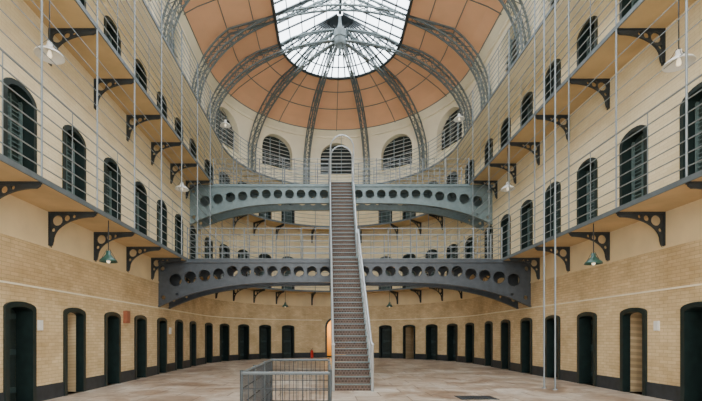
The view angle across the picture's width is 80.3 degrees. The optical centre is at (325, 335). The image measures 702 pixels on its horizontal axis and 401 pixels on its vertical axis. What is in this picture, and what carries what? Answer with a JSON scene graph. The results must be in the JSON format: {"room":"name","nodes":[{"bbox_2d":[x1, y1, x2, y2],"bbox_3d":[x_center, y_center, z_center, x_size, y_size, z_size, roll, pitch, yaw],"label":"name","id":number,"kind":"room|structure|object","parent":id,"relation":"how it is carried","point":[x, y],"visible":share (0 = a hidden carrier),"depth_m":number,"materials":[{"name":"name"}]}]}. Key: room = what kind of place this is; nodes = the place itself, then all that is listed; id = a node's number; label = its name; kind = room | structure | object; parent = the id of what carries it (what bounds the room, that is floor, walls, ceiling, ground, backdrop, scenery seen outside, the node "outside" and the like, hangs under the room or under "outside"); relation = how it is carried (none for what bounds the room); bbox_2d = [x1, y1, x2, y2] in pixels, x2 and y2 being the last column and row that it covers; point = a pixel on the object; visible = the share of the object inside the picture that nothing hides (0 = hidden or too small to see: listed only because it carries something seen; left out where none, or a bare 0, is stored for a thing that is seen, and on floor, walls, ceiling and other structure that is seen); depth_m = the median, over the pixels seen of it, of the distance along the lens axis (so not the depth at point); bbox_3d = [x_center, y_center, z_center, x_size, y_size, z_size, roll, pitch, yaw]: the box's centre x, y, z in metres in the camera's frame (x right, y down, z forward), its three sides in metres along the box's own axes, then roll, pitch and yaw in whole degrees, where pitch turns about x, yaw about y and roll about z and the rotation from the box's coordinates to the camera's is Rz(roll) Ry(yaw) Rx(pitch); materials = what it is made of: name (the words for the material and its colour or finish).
{"room":"prison interior","nodes":[
{"label":"prison interior","id":0,"kind":"room"},
{"bbox_2d":[0,0,199,394],"bbox_3d":[-7.310,-6.280,9.500,1.300,15.600,25.000,0,0,0],"label":"wall","id":1,"kind":"structure","parent":0,"point":[22,262],"depth_m":11.44,"materials":[{"name":"brick"}]},
{"bbox_2d":[3,301,36,400],"bbox_3d":[-6.815,0.385,9.020,0.410,2.270,0.920,0,0,0],"label":"door","id":2,"kind":"structure","parent":1,"relation":"in","point":[19,317],"depth_m":9.37,"materials":[{"name":"black paint"}]},
{"bbox_2d":[3,77,36,172],"bbox_3d":[-6.775,-4.295,9.020,0.310,2.390,0.980,0,0,0],"label":"door","id":3,"kind":"structure","parent":1,"relation":"in","point":[12,112],"depth_m":9.31,"materials":[{"name":"black paint"}]},
{"bbox_2d":[0,181,41,198],"bbox_3d":[-6.095,-2.555,8.045,1.130,0.850,0.100,0,0,0],"label":"bracket","id":4,"kind":"object","parent":1,"relation":"attached to","point":[19,185],"visible":1,"depth_m":8.02,"materials":[{"name":"metal"}]},
{"bbox_2d":[48,28,95,65],"bbox_3d":[-6.095,-6.955,9.995,1.130,0.850,0.100,0,0,0],"label":"bracket","id":5,"kind":"object","parent":1,"relation":"attached to","point":[80,31],"depth_m":9.97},
{"bbox_2d":[48,212,97,246],"bbox_3d":[-6.095,-2.555,9.995,1.130,0.850,0.100,0,0,0],"label":"bracket","id":6,"kind":"object","parent":1,"relation":"attached to","point":[79,215],"visible":1,"depth_m":9.97,"materials":[{"name":"metal"}]},
{"bbox_2d":[62,125,85,200],"bbox_3d":[-6.775,-4.295,10.970,0.310,2.390,0.980,0,0,0],"label":"door","id":7,"kind":"structure","parent":1,"relation":"in","point":[66,175],"depth_m":11.30,"materials":[{"name":"black paint"}]},
{"bbox_2d":[63,308,85,395],"bbox_3d":[-7.275,0.385,10.970,1.330,2.270,0.920,0,0,0],"label":"door","id":8,"kind":"structure","parent":1,"relation":"in","point":[80,314],"depth_m":11.32,"materials":[{"name":"black paint"}]},
{"bbox_2d":[0,358,200,400],"bbox_3d":[-6.647,1.340,9.500,0.025,0.360,25.000,0,0,0],"label":"baseboard","id":9,"kind":"structure","parent":1,"relation":"attached to","point":[55,390],"depth_m":11.89,"materials":[{"name":"paint"}]},
{"bbox_2d":[104,312,120,386],"bbox_3d":[-6.815,0.385,12.920,0.410,2.270,0.920,0,0,0],"label":"door","id":10,"kind":"structure","parent":1,"relation":"in","point":[112,320],"depth_m":13.27,"materials":[{"name":"black paint"}]},
{"bbox_2d":[104,157,120,220],"bbox_3d":[-6.775,-4.295,12.920,0.310,2.390,0.980,0,0,0],"label":"door","id":11,"kind":"structure","parent":1,"relation":"in","point":[110,192],"depth_m":13.25,"materials":[{"name":"black paint"}]},
{"bbox_2d":[104,15,120,55],"bbox_3d":[-6.775,-8.645,12.920,0.310,2.290,0.980,0,0,0],"label":"door","id":12,"kind":"structure","parent":1,"relation":"in","point":[106,24],"depth_m":13.16,"materials":[{"name":"black paint"}]},
{"bbox_2d":[94,79,133,109],"bbox_3d":[-6.095,-6.955,11.945,1.130,0.850,0.100,0,0,0],"label":"bracket","id":13,"kind":"object","parent":1,"relation":"attached to","point":[120,81],"depth_m":11.92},
{"bbox_2d":[94,232,134,261],"bbox_3d":[-6.095,-2.555,11.945,1.130,0.850,0.100,0,0,0],"label":"bracket","id":14,"kind":"object","parent":1,"relation":"attached to","point":[96,234],"visible":0.99,"depth_m":11.92,"materials":[{"name":"metal"}]},
{"bbox_2d":[134,315,146,379],"bbox_3d":[-6.815,0.385,14.870,0.410,2.270,0.920,0,0,0],"label":"door","id":15,"kind":"structure","parent":1,"relation":"in","point":[140,321],"depth_m":15.22,"materials":[{"name":"black paint"}]},
{"bbox_2d":[135,181,146,234],"bbox_3d":[-6.775,-4.295,14.870,0.310,2.390,0.980,0,0,0],"label":"door","id":16,"kind":"structure","parent":1,"relation":"in","point":[138,193],"depth_m":15.26,"materials":[{"name":"black paint"}]},
{"bbox_2d":[135,59,146,90],"bbox_3d":[-6.775,-8.645,14.870,0.310,2.290,0.980,0,0,0],"label":"door","id":17,"kind":"structure","parent":1,"relation":"in","point":[139,63],"depth_m":15.17,"materials":[{"name":"black paint"}]},
{"bbox_2d":[126,247,160,272],"bbox_3d":[-6.095,-2.555,13.895,1.130,0.850,0.100,0,0,0],"label":"bracket","id":18,"kind":"object","parent":1,"relation":"attached to","point":[128,249],"visible":1,"depth_m":13.87,"materials":[{"name":"metal"}]},
{"bbox_2d":[126,115,160,141],"bbox_3d":[-6.095,-6.955,13.895,1.130,0.850,0.100,0,0,0],"label":"bracket","id":19,"kind":"object","parent":1,"relation":"attached to","point":[128,117],"depth_m":13.87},
{"bbox_2d":[157,317,166,374],"bbox_3d":[-6.815,0.385,16.820,0.410,2.270,0.920,0,0,0],"label":"door","id":20,"kind":"structure","parent":1,"relation":"in","point":[161,322],"depth_m":17.17,"materials":[{"name":"black paint"}]},
{"bbox_2d":[157,200,166,245],"bbox_3d":[-6.775,-4.295,16.820,0.310,2.390,0.980,0,0,0],"label":"door","id":21,"kind":"structure","parent":1,"relation":"in","point":[164,213],"depth_m":17.21,"materials":[{"name":"black paint"}]},
{"bbox_2d":[157,91,166,118],"bbox_3d":[-6.775,-8.645,16.820,0.310,2.290,0.980,0,0,0],"label":"door","id":22,"kind":"structure","parent":1,"relation":"in","point":[159,93],"depth_m":17.12,"materials":[{"name":"black paint"}]},
{"bbox_2d":[151,142,180,165],"bbox_3d":[-6.095,-6.955,15.845,1.130,0.850,0.100,0,0,0],"label":"bracket","id":23,"kind":"object","parent":1,"relation":"attached to","point":[171,144],"depth_m":15.82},
{"bbox_2d":[151,258,181,279],"bbox_3d":[-6.095,-2.555,15.845,1.130,0.850,0.100,0,0,0],"label":"bracket","id":24,"kind":"object","parent":1,"relation":"attached to","point":[152,259],"visible":1,"depth_m":15.82,"materials":[{"name":"metal"}]},
{"bbox_2d":[166,21,186,76],"bbox_3d":[-6.855,-12.605,18.550,0.470,2.350,2.500,0,0,0],"label":"window","id":25,"kind":"structure","parent":1,"relation":"in","point":[177,29],"depth_m":19.16,"materials":[{"name":"black paint"}]},
{"bbox_2d":[175,319,182,369],"bbox_3d":[-6.815,0.385,18.770,0.410,2.270,0.920,0,0,0],"label":"door","id":26,"kind":"structure","parent":1,"relation":"in","point":[178,323],"depth_m":19.12,"materials":[{"name":"black paint"}]},
{"bbox_2d":[175,214,182,254],"bbox_3d":[-6.775,-4.295,18.770,0.310,2.390,0.980,0,0,0],"label":"door","id":27,"kind":"structure","parent":1,"relation":"in","point":[177,237],"depth_m":19.16,"materials":[{"name":"black paint"}]},
{"bbox_2d":[170,163,196,183],"bbox_3d":[-6.095,-6.955,17.795,1.130,0.850,0.100,0,0,0],"label":"bracket","id":28,"kind":"object","parent":1,"relation":"attached to","point":[172,165],"depth_m":17.77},
{"bbox_2d":[189,226,195,258],"bbox_3d":[-6.775,-4.295,20.720,0.310,2.390,0.980,0,0,0],"label":"door","id":29,"kind":"structure","parent":1,"relation":"in","point":[191,239],"depth_m":21.10,"materials":[{"name":"black paint"}]},
{"bbox_2d":[190,321,195,366],"bbox_3d":[-6.815,0.385,20.720,0.410,2.270,0.920,0,0,0],"label":"door","id":30,"kind":"structure","parent":1,"relation":"in","point":[192,323],"depth_m":21.07,"materials":[{"name":"black paint"}]},
{"bbox_2d":[186,180,209,198],"bbox_3d":[-6.095,-6.955,19.745,1.130,0.850,0.100,0,0,0],"label":"bracket","id":31,"kind":"object","parent":1,"relation":"attached to","point":[187,181],"depth_m":19.72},
{"bbox_2d":[200,72,479,361],"bbox_3d":[0.740,-6.280,26.950,15.508,15.600,9.900,0,0,0],"label":"wall","id":32,"kind":"structure","parent":0,"point":[309,322],"depth_m":27.42,"materials":[{"name":"brick"}]},
{"bbox_2d":[205,323,212,363],"bbox_3d":[-6.715,0.385,23.181,0.424,2.270,0.919,0,0,9],"label":"door","id":33,"kind":"structure","parent":32,"relation":"in","point":[208,326],"depth_m":23.51,"materials":[{"name":"black paint"}]},
{"bbox_2d":[220,323,229,361],"bbox_3d":[-6.233,0.385,24.889,0.424,2.270,0.919,0,0,22],"label":"door","id":34,"kind":"structure","parent":32,"relation":"in","point":[224,328],"depth_m":25.19,"materials":[{"name":"black paint"}]},
{"bbox_2d":[216,105,239,153],"bbox_3d":[-6.151,-12.605,25.068,0.575,2.350,2.488,0,0,24],"label":"window","id":35,"kind":"structure","parent":32,"relation":"in","point":[222,106],"depth_m":25.45,"materials":[{"name":"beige paint"}]},
{"bbox_2d":[238,324,248,359],"bbox_3d":[-5.366,0.385,26.436,0.424,2.270,0.919,0,0,36],"label":"door","id":36,"kind":"structure","parent":32,"relation":"in","point":[243,329],"depth_m":26.64,"materials":[{"name":"black paint"}]},
{"bbox_2d":[259,325,270,358],"bbox_3d":[-4.162,0.385,27.739,0.919,2.270,0.424,0,0,-41],"label":"door","id":37,"kind":"structure","parent":32,"relation":"in","point":[264,330],"depth_m":27.93,"materials":[{"name":"black paint"}]},
{"bbox_2d":[261,132,293,170],"bbox_3d":[-3.423,-12.605,28.290,2.488,2.350,0.575,0,0,-34],"label":"window","id":38,"kind":"structure","parent":32,"relation":"in","point":[273,145],"depth_m":28.51,"materials":[{"name":"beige paint"}]},
{"bbox_2d":[281,204,293,222],"bbox_3d":[-2.668,-8.645,28.689,0.979,2.290,0.326,0,0,-27],"label":"door","id":39,"kind":"structure","parent":32,"relation":"in","point":[290,213],"depth_m":28.86,"materials":[{"name":"black paint"}]},
{"bbox_2d":[282,325,293,357],"bbox_3d":[-2.687,0.385,28.725,0.919,2.270,0.424,0,0,-27],"label":"door","id":40,"kind":"structure","parent":32,"relation":"in","point":[287,330],"depth_m":28.90,"materials":[{"name":"black paint"}]},
{"bbox_2d":[325,318,331,357],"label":"door","id":41,"kind":"structure","parent":32,"relation":"in","point":[328,323],"depth_m":31.86,"materials":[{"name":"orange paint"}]},
{"bbox_2d":[319,141,352,173],"bbox_3d":[0.740,-12.605,29.543,2.488,2.350,0.575,0,0,0],"label":"window","id":42,"kind":"structure","parent":32,"relation":"in","point":[341,156],"depth_m":29.78,"materials":[{"name":"glass"}]},
{"bbox_2d":[201,352,478,364],"bbox_3d":[0.740,1.340,25.678,14.800,0.360,7.357,0,0,0],"label":"baseboard","id":43,"kind":"structure","parent":32,"relation":"attached to","point":[315,354],"depth_m":27.10,"materials":[{"name":"paint"}]},
{"bbox_2d":[379,325,391,357],"bbox_3d":[4.167,0.385,28.725,0.919,2.270,0.424,0,0,27],"label":"door","id":44,"kind":"structure","parent":32,"relation":"in","point":[385,331],"depth_m":28.87,"materials":[{"name":"black paint"}]},
{"bbox_2d":[379,204,391,222],"bbox_3d":[4.148,-8.645,28.689,0.979,2.290,0.326,0,0,27],"label":"door","id":45,"kind":"structure","parent":32,"relation":"in","point":[383,217],"depth_m":28.83,"materials":[{"name":"black paint"}]},
{"bbox_2d":[403,325,414,358],"bbox_3d":[5.941,0.385,28.089,0.919,2.270,1.344,0,0,41],"label":"door","id":46,"kind":"structure","parent":32,"relation":"in","point":[404,326],"depth_m":27.84,"materials":[{"name":"black paint"}]},
{"bbox_2d":[426,324,437,359],"bbox_3d":[6.846,0.385,26.436,0.424,2.270,0.919,0,0,-36],"label":"door","id":47,"kind":"structure","parent":32,"relation":"in","point":[431,329],"depth_m":26.63,"materials":[{"name":"black paint"}]},
{"bbox_2d":[435,105,463,153],"bbox_3d":[7.630,-12.605,25.068,0.575,2.350,2.488,0,0,-24],"label":"window","id":48,"kind":"structure","parent":32,"relation":"in","point":[448,133],"depth_m":25.45,"materials":[{"name":"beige paint"}]},
{"bbox_2d":[447,323,457,361],"bbox_3d":[7.713,0.385,24.889,0.424,2.270,0.919,0,0,-22],"label":"door","id":49,"kind":"structure","parent":32,"relation":"in","point":[452,329],"depth_m":25.17,"materials":[{"name":"black paint"}]},
{"bbox_2d":[465,323,473,363],"bbox_3d":[8.195,0.385,23.181,0.424,2.270,0.919,0,0,-9],"label":"door","id":50,"kind":"structure","parent":32,"relation":"in","point":[469,327],"depth_m":23.52,"materials":[{"name":"black paint"}]},
{"bbox_2d":[465,160,473,183],"bbox_3d":[8.155,-8.645,23.174,0.326,2.290,0.979,0,0,-9],"label":"door","id":51,"kind":"structure","parent":32,"relation":"in","point":[470,163],"depth_m":23.52,"materials":[{"name":"black paint"}]},
{"bbox_2d":[170,0,516,135],"bbox_3d":[0.740,-14.905,13.200,14.800,1.650,32.400,0,0,0],"label":"ceiling","id":52,"kind":"structure","parent":0,"point":[476,21],"depth_m":23.50,"materials":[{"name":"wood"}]},
{"bbox_2d":[274,0,408,76],"bbox_3d":[0.740,-16.453,11.125,6.500,1.445,28.250,0,0,0],"label":"glazing","id":53,"kind":"object","parent":52,"relation":"attached to","point":[295,30],"depth_m":21.90,"materials":[{"name":"glass"}]},
{"bbox_2d":[271,0,412,79],"bbox_3d":[0.740,-16.378,11.164,6.654,1.571,28.327,0,0,0],"label":"frame","id":54,"kind":"object","parent":52,"relation":"attached to","point":[347,21],"visible":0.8,"depth_m":22.29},
{"bbox_2d":[179,0,506,130],"bbox_3d":[0.740,-15.047,13.056,14.224,1.378,32.112,0,0,0],"label":"ceiling seams","id":55,"kind":"structure","parent":52,"relation":"attached to","point":[337,92],"depth_m":24.34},
{"bbox_2d":[44,356,669,400],"bbox_3d":[0.740,2.820,14.600,20.000,2.600,35.200,0,0,0],"label":"floor","id":56,"kind":"structure","parent":0,"point":[395,379],"depth_m":12.49,"materials":[{"name":"stone"}]},
{"bbox_2d":[240,358,331,400],"bbox_3d":[-0.560,1.000,7.400,1.286,1.040,3.246,0,0,0],"label":"stair railing","id":57,"kind":"object","parent":56,"relation":"on","point":[262,373],"visible":1,"depth_m":6.86,"materials":[{"name":"metal"}]},
{"bbox_2d":[329,134,373,390],"bbox_3d":[0.740,-3.905,15.899,1.190,10.849,9.002,0,0,0],"label":"staircase","id":58,"kind":"structure","parent":56,"relation":"on","point":[351,336],"depth_m":14.22,"materials":[{"name":"metal"}]},
{"bbox_2d":[455,396,499,399],"bbox_3d":[3.690,1.510,10.200,0.900,0.020,0.600,0,0,0],"label":"floor drain grate","id":59,"kind":"object","parent":56,"relation":"on","point":[459,397],"visible":1,"depth_m":10.01,"materials":[{"name":"metal"}]},
{"bbox_2d":[542,0,546,387],"bbox_3d":[6.360,-6.580,12.100,0.140,16.200,0.140,0,0,0],"label":"support pole","id":60,"kind":"object","parent":56,"relation":"on","point":[543,0],"visible":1,"depth_m":12.07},
{"bbox_2d":[552,0,557,389],"bbox_3d":[6.490,-6.580,11.750,0.140,16.200,0.140,0,0,0],"label":"support pole","id":61,"kind":"object","parent":56,"relation":"on","point":[554,0],"visible":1,"depth_m":11.73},
{"bbox_2d":[480,0,701,393],"bbox_3d":[8.790,-6.280,9.500,1.300,15.600,25.000,0,0,0],"label":"wall","id":62,"kind":"structure","parent":0,"point":[679,265],"depth_m":11.79,"materials":[{"name":"brick"}]},
{"bbox_2d":[223,142,458,176],"bbox_3d":[0.740,-11.280,13.199,14.800,0.100,32.397,0,0,0],"label":"trim","id":63,"kind":"structure","parent":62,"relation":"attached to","point":[437,155],"depth_m":27.57,"materials":[{"name":"beige paint"}]},
{"bbox_2d":[166,0,518,138],"bbox_3d":[0.740,-14.040,13.199,14.800,0.120,32.397,0,0,0],"label":"trim","id":64,"kind":"structure","parent":62,"relation":"attached to","point":[517,4],"depth_m":25.50,"materials":[{"name":"beige paint"}]},
{"bbox_2d":[104,0,596,183],"bbox_3d":[0.740,-10.130,13.199,14.800,0.110,32.397,0,0,0],"label":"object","id":65,"kind":"object","parent":62,"relation":"attached to","point":[452,155],"visible":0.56,"depth_m":16.25,"materials":[{"name":"beige paint"}]},
{"bbox_2d":[206,16,471,183],"bbox_3d":[0.740,-13.552,25.372,14.640,6.757,7.424,0,0,0],"label":"truss","id":66,"kind":"object","parent":65,"relation":"on","point":[339,42],"visible":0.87,"depth_m":22.99,"materials":[{"name":"metal"}]},
{"bbox_2d":[192,0,490,108],"bbox_3d":[0.740,-13.509,20.500,14.708,6.669,0.408,0,0,0],"label":"truss","id":67,"kind":"object","parent":65,"relation":"on","point":[300,10],"visible":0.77,"depth_m":20.40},
{"bbox_2d":[160,0,530,55],"bbox_3d":[0.740,-13.509,16.600,14.708,6.669,0.408,0,0,0],"label":"truss","id":68,"kind":"object","parent":65,"relation":"on","point":[186,2],"visible":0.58,"depth_m":16.57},
{"bbox_2d":[147,0,551,183],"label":"railing","id":69,"kind":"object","parent":65,"relation":"on","point":[400,145],"depth_m":23.11,"materials":[{"name":"metal"}]},
{"bbox_2d":[0,153,701,293],"bbox_3d":[0.740,-3.030,13.199,14.800,0.110,32.397,0,0,0],"label":"deck","id":70,"kind":"object","parent":62,"relation":"attached to","point":[50,197],"visible":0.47,"depth_m":9.93,"materials":[{"name":"metal"}]},
{"bbox_2d":[99,220,117,262],"bbox_3d":[-5.610,-2.425,10.700,0.440,1.110,0.440,0,0,0],"label":"pendant lamp","id":71,"kind":"object","parent":70,"relation":"hanging from","point":[108,258],"visible":1,"depth_m":10.66,"materials":[{"name":"metal"}]},
{"bbox_2d":[158,227,531,308],"bbox_3d":[0.740,-2.730,17.050,14.780,3.160,1.280,0,0,0],"label":"footbridge","id":72,"kind":"object","parent":70,"relation":"attached to","point":[169,285],"visible":0.92,"depth_m":16.47,"materials":[{"name":"metal"}]},
{"bbox_2d":[0,0,701,289],"bbox_3d":[0.740,-5.230,12.633,12.541,4.300,31.266,0,0,0],"label":"railing","id":73,"kind":"object","parent":70,"relation":"on","point":[686,1],"visible":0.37,"depth_m":10.05,"materials":[{"name":"metal"}]},
{"bbox_2d":[584,223,602,264],"bbox_3d":[7.090,-2.425,11.000,0.440,1.110,0.440,0,0,0],"label":"pendant lamp","id":74,"kind":"object","parent":70,"relation":"hanging from","point":[593,260],"visible":1,"depth_m":10.96,"materials":[{"name":"metal"}]},
{"bbox_2d":[0,230,701,305],"bbox_3d":[0.740,-2.130,13.199,14.800,0.060,32.397,0,0,0],"label":"trim","id":75,"kind":"structure","parent":62,"relation":"attached to","point":[1,231],"depth_m":11.79,"materials":[{"name":"paint"}]},
{"bbox_2d":[0,280,701,319],"bbox_3d":[0.740,-1.120,13.164,14.800,0.040,32.328,0,0,0],"label":"trim","id":76,"kind":"structure","parent":62,"relation":"attached to","point":[2,281],"depth_m":12.51,"materials":[{"name":"beige paint"}]},
{"bbox_2d":[23,0,695,231],"bbox_3d":[0.740,-7.430,13.199,14.800,0.110,32.397,0,0,0],"label":"deck","id":77,"kind":"object","parent":62,"relation":"attached to","point":[643,13],"visible":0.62,"depth_m":11.80,"materials":[{"name":"metal"}]},
{"bbox_2d":[34,1,64,64],"bbox_3d":[-5.660,-6.535,8.500,0.540,1.690,0.540,0,0,0],"label":"pendant lamp","id":78,"kind":"object","parent":77,"relation":"hanging from","point":[53,54],"visible":0.91,"depth_m":8.53,"materials":[{"name":"metal"}]},
{"bbox_2d":[189,158,492,230],"bbox_3d":[0.740,-7.060,20.850,14.780,3.260,1.280,0,0,0],"label":"footbridge","id":79,"kind":"object","parent":77,"relation":"attached to","point":[232,200],"visible":0.91,"depth_m":20.29,"materials":[{"name":"metal"}]},
{"bbox_2d":[85,0,631,224],"bbox_3d":[0.740,-8.780,12.633,12.541,2.600,31.266,0,0,0],"label":"gallery railing","id":80,"kind":"object","parent":77,"relation":"on","point":[96,3],"visible":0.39,"depth_m":14.05,"materials":[{"name":"metal"}]},
{"bbox_2d":[500,148,514,191],"bbox_3d":[7.140,-6.545,16.300,0.540,1.670,0.540,0,0,0],"label":"pendant lamp","id":81,"kind":"object","parent":77,"relation":"hanging from","point":[505,188],"visible":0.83,"depth_m":16.30,"materials":[{"name":"metal"}]},
{"bbox_2d":[662,0,696,72],"bbox_3d":[7.140,-6.420,8.400,0.540,1.920,0.540,0,0,0],"label":"pendant lamp","id":82,"kind":"object","parent":77,"relation":"hanging from","point":[678,64],"visible":0.92,"depth_m":8.39,"materials":[{"name":"metal"}]},
{"bbox_2d":[473,180,497,198],"bbox_3d":[7.575,-6.955,19.745,1.130,0.850,0.100,0,0,0],"label":"bracket","id":83,"kind":"object","parent":62,"relation":"attached to","point":[475,181],"depth_m":19.72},
{"bbox_2d":[484,226,492,258],"bbox_3d":[8.255,-4.295,20.720,0.310,2.390,0.980,0,0,0],"label":"door","id":84,"kind":"structure","parent":62,"relation":"in","point":[490,231],"depth_m":21.11,"materials":[{"name":"black paint"}]},
{"bbox_2d":[484,138,492,165],"bbox_3d":[8.255,-8.645,20.720,0.310,2.290,0.980,0,0,0],"label":"door","id":85,"kind":"structure","parent":62,"relation":"in","point":[489,147],"depth_m":21.07,"materials":[{"name":"black paint"}]},
{"bbox_2d":[485,321,492,366],"bbox_3d":[8.295,0.385,20.720,0.410,2.270,0.920,0,0,0],"label":"door","id":86,"kind":"structure","parent":62,"relation":"in","point":[488,324],"depth_m":21.07,"materials":[{"name":"black paint"}]},
{"bbox_2d":[489,163,515,183],"bbox_3d":[7.575,-6.955,17.795,1.130,0.850,0.100,0,0,0],"label":"bracket","id":87,"kind":"object","parent":62,"relation":"attached to","point":[498,165],"depth_m":17.77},
{"bbox_2d":[501,319,509,369],"bbox_3d":[8.295,0.385,18.770,0.410,2.270,0.920,0,0,0],"label":"door","id":88,"kind":"structure","parent":62,"relation":"in","point":[505,324],"depth_m":19.12,"materials":[{"name":"black paint"}]},
{"bbox_2d":[501,214,510,257],"bbox_3d":[8.255,-4.295,18.770,0.310,2.390,0.980,0,0,0],"label":"door","id":89,"kind":"structure","parent":62,"relation":"in","point":[505,221],"depth_m":19.16,"materials":[{"name":"black paint"}]},
{"bbox_2d":[501,117,510,147],"bbox_3d":[8.255,-8.645,18.770,0.310,2.290,0.980,0,0,0],"label":"door","id":90,"kind":"structure","parent":62,"relation":"in","point":[506,120],"depth_m":19.10,"materials":[{"name":"black paint"}]},
{"bbox_2d":[496,20,520,86],"bbox_3d":[8.335,-12.605,18.550,0.470,2.350,2.500,0,0,0],"label":"window","id":91,"kind":"structure","parent":62,"relation":"in","point":[508,27],"depth_m":18.87,"materials":[{"name":"black paint"}]},
{"bbox_2d":[509,258,539,279],"bbox_3d":[7.575,-2.555,15.845,1.130,0.850,0.100,0,0,0],"label":"bracket","id":92,"kind":"object","parent":62,"relation":"attached to","point":[537,260],"visible":1,"depth_m":15.82,"materials":[{"name":"metal"}]},
{"bbox_2d":[510,142,539,165],"bbox_3d":[7.575,-6.955,15.845,1.130,0.850,0.100,0,0,0],"label":"bracket","id":93,"kind":"object","parent":62,"relation":"attached to","point":[519,144],"depth_m":15.82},
{"bbox_2d":[520,317,531,374],"bbox_3d":[8.295,0.385,16.820,0.410,2.270,0.920,0,0,0],"label":"door","id":94,"kind":"structure","parent":62,"relation":"in","point":[525,323],"depth_m":17.17,"materials":[{"name":"black paint"}]},
{"bbox_2d":[520,200,532,249],"bbox_3d":[8.255,-4.295,16.820,0.310,2.390,0.980,0,0,0],"label":"door","id":95,"kind":"structure","parent":62,"relation":"in","point":[529,206],"depth_m":17.18,"materials":[{"name":"black paint"}]},
{"bbox_2d":[520,91,532,126],"bbox_3d":[8.255,-8.645,16.820,0.310,2.290,0.980,0,0,0],"label":"door","id":96,"kind":"structure","parent":62,"relation":"in","point":[528,94],"depth_m":17.15,"materials":[{"name":"black paint"}]},
{"bbox_2d":[535,115,567,141],"bbox_3d":[7.575,-6.955,13.895,1.130,0.850,0.100,0,0,0],"label":"bracket","id":97,"kind":"object","parent":62,"relation":"attached to","point":[539,117],"depth_m":13.87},
{"bbox_2d":[545,315,559,379],"bbox_3d":[8.295,0.385,14.870,0.410,2.270,0.920,0,0,0],"label":"door","id":98,"kind":"structure","parent":62,"relation":"in","point":[549,320],"depth_m":15.22,"materials":[{"name":"black paint"}]},
{"bbox_2d":[535,247,569,271],"bbox_3d":[7.575,-2.555,13.895,1.130,0.850,0.100,0,0,0],"label":"bracket","id":99,"kind":"object","parent":62,"relation":"attached to","point":[547,249],"visible":0.9,"depth_m":13.87,"materials":[{"name":"metal"}]},
{"bbox_2d":[545,181,560,238],"bbox_3d":[8.255,-4.295,14.870,0.310,2.390,0.980,0,0,0],"label":"door","id":100,"kind":"structure","parent":62,"relation":"in","point":[558,187],"depth_m":15.21,"materials":[{"name":"black paint"}]},
{"bbox_2d":[545,59,560,99],"bbox_3d":[8.255,-8.645,14.870,0.310,2.290,0.980,0,0,0],"label":"door","id":101,"kind":"structure","parent":62,"relation":"in","point":[558,67],"depth_m":15.17,"materials":[{"name":"black paint"}]},
{"bbox_2d":[479,358,679,400],"bbox_3d":[8.127,1.340,9.500,0.025,0.360,25.000,0,0,0],"label":"baseboard","id":102,"kind":"structure","parent":62,"relation":"attached to","point":[656,390],"depth_m":11.88,"materials":[{"name":"paint"}]},
{"bbox_2d":[577,312,596,386],"bbox_3d":[8.295,0.385,12.920,0.410,2.270,0.920,0,0,0],"label":"door","id":103,"kind":"structure","parent":62,"relation":"in","point":[586,321],"depth_m":13.27,"materials":[{"name":"black paint"}]},
{"bbox_2d":[577,157,597,224],"bbox_3d":[8.255,-4.295,12.920,0.310,2.390,0.980,0,0,0],"label":"door","id":104,"kind":"structure","parent":62,"relation":"in","point":[585,180],"depth_m":13.25,"materials":[{"name":"black paint"}]},
{"bbox_2d":[577,15,597,65],"bbox_3d":[8.255,-8.645,12.920,0.310,2.290,0.980,0,0,0],"label":"door","id":105,"kind":"structure","parent":62,"relation":"in","point":[586,25],"depth_m":13.20,"materials":[{"name":"black paint"}]},
{"bbox_2d":[569,232,609,261],"bbox_3d":[7.575,-2.555,11.945,1.130,0.850,0.100,0,0,0],"label":"bracket","id":106,"kind":"object","parent":62,"relation":"attached to","point":[606,235],"visible":0.98,"depth_m":11.92,"materials":[{"name":"metal"}]},
{"bbox_2d":[570,79,609,109],"bbox_3d":[7.575,-6.955,11.945,1.130,0.850,0.100,0,0,0],"label":"bracket","id":107,"kind":"object","parent":62,"relation":"attached to","point":[583,82],"depth_m":11.92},
{"bbox_2d":[619,0,638,20],"bbox_3d":[8.255,-8.645,10.970,0.310,2.290,0.980,0,0,0],"label":"door","id":108,"kind":"structure","parent":62,"relation":"in","point":[623,3],"depth_m":11.36,"materials":[{"name":"black paint"}]},
{"bbox_2d":[619,125,646,205],"bbox_3d":[8.255,-4.295,10.970,0.310,2.390,0.980,0,0,0],"label":"door","id":109,"kind":"structure","parent":62,"relation":"in","point":[641,170],"depth_m":11.28,"materials":[{"name":"black paint"}]},
{"bbox_2d":[620,308,646,395],"bbox_3d":[8.755,0.385,10.970,1.330,2.270,0.920,0,0,0],"label":"door","id":110,"kind":"structure","parent":62,"relation":"in","point":[625,314],"depth_m":11.32,"materials":[{"name":"black paint"}]},
{"bbox_2d":[616,212,665,247],"bbox_3d":[7.575,-2.555,9.995,1.130,0.850,0.100,0,0,0],"label":"bracket","id":111,"kind":"object","parent":62,"relation":"attached to","point":[633,215],"visible":1,"depth_m":9.97,"materials":[{"name":"metal"}]},
{"bbox_2d":[617,28,665,65],"bbox_3d":[7.575,-6.955,9.995,1.130,0.850,0.100,0,0,0],"label":"bracket","id":112,"kind":"object","parent":62,"relation":"attached to","point":[633,32],"depth_m":9.97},
{"bbox_2d":[679,82,701,179],"bbox_3d":[8.255,-4.295,9.020,0.310,2.390,0.980,0,0,0],"label":"door","id":113,"kind":"structure","parent":62,"relation":"in","point":[696,155],"depth_m":9.41,"materials":[{"name":"black paint"}]},
{"bbox_2d":[680,301,701,400],"bbox_3d":[8.295,0.385,9.020,0.410,2.270,0.920,0,0,0],"label":"door","id":114,"kind":"structure","parent":62,"relation":"in","point":[690,313],"depth_m":9.37,"materials":[{"name":"black paint"}]},
{"bbox_2d":[685,181,701,189],"bbox_3d":[7.575,-2.555,8.045,1.130,0.850,0.100,0,0,0],"label":"bracket","id":115,"kind":"object","parent":62,"relation":"attached to","point":[692,184],"visible":1,"depth_m":8.02,"materials":[{"name":"metal"}]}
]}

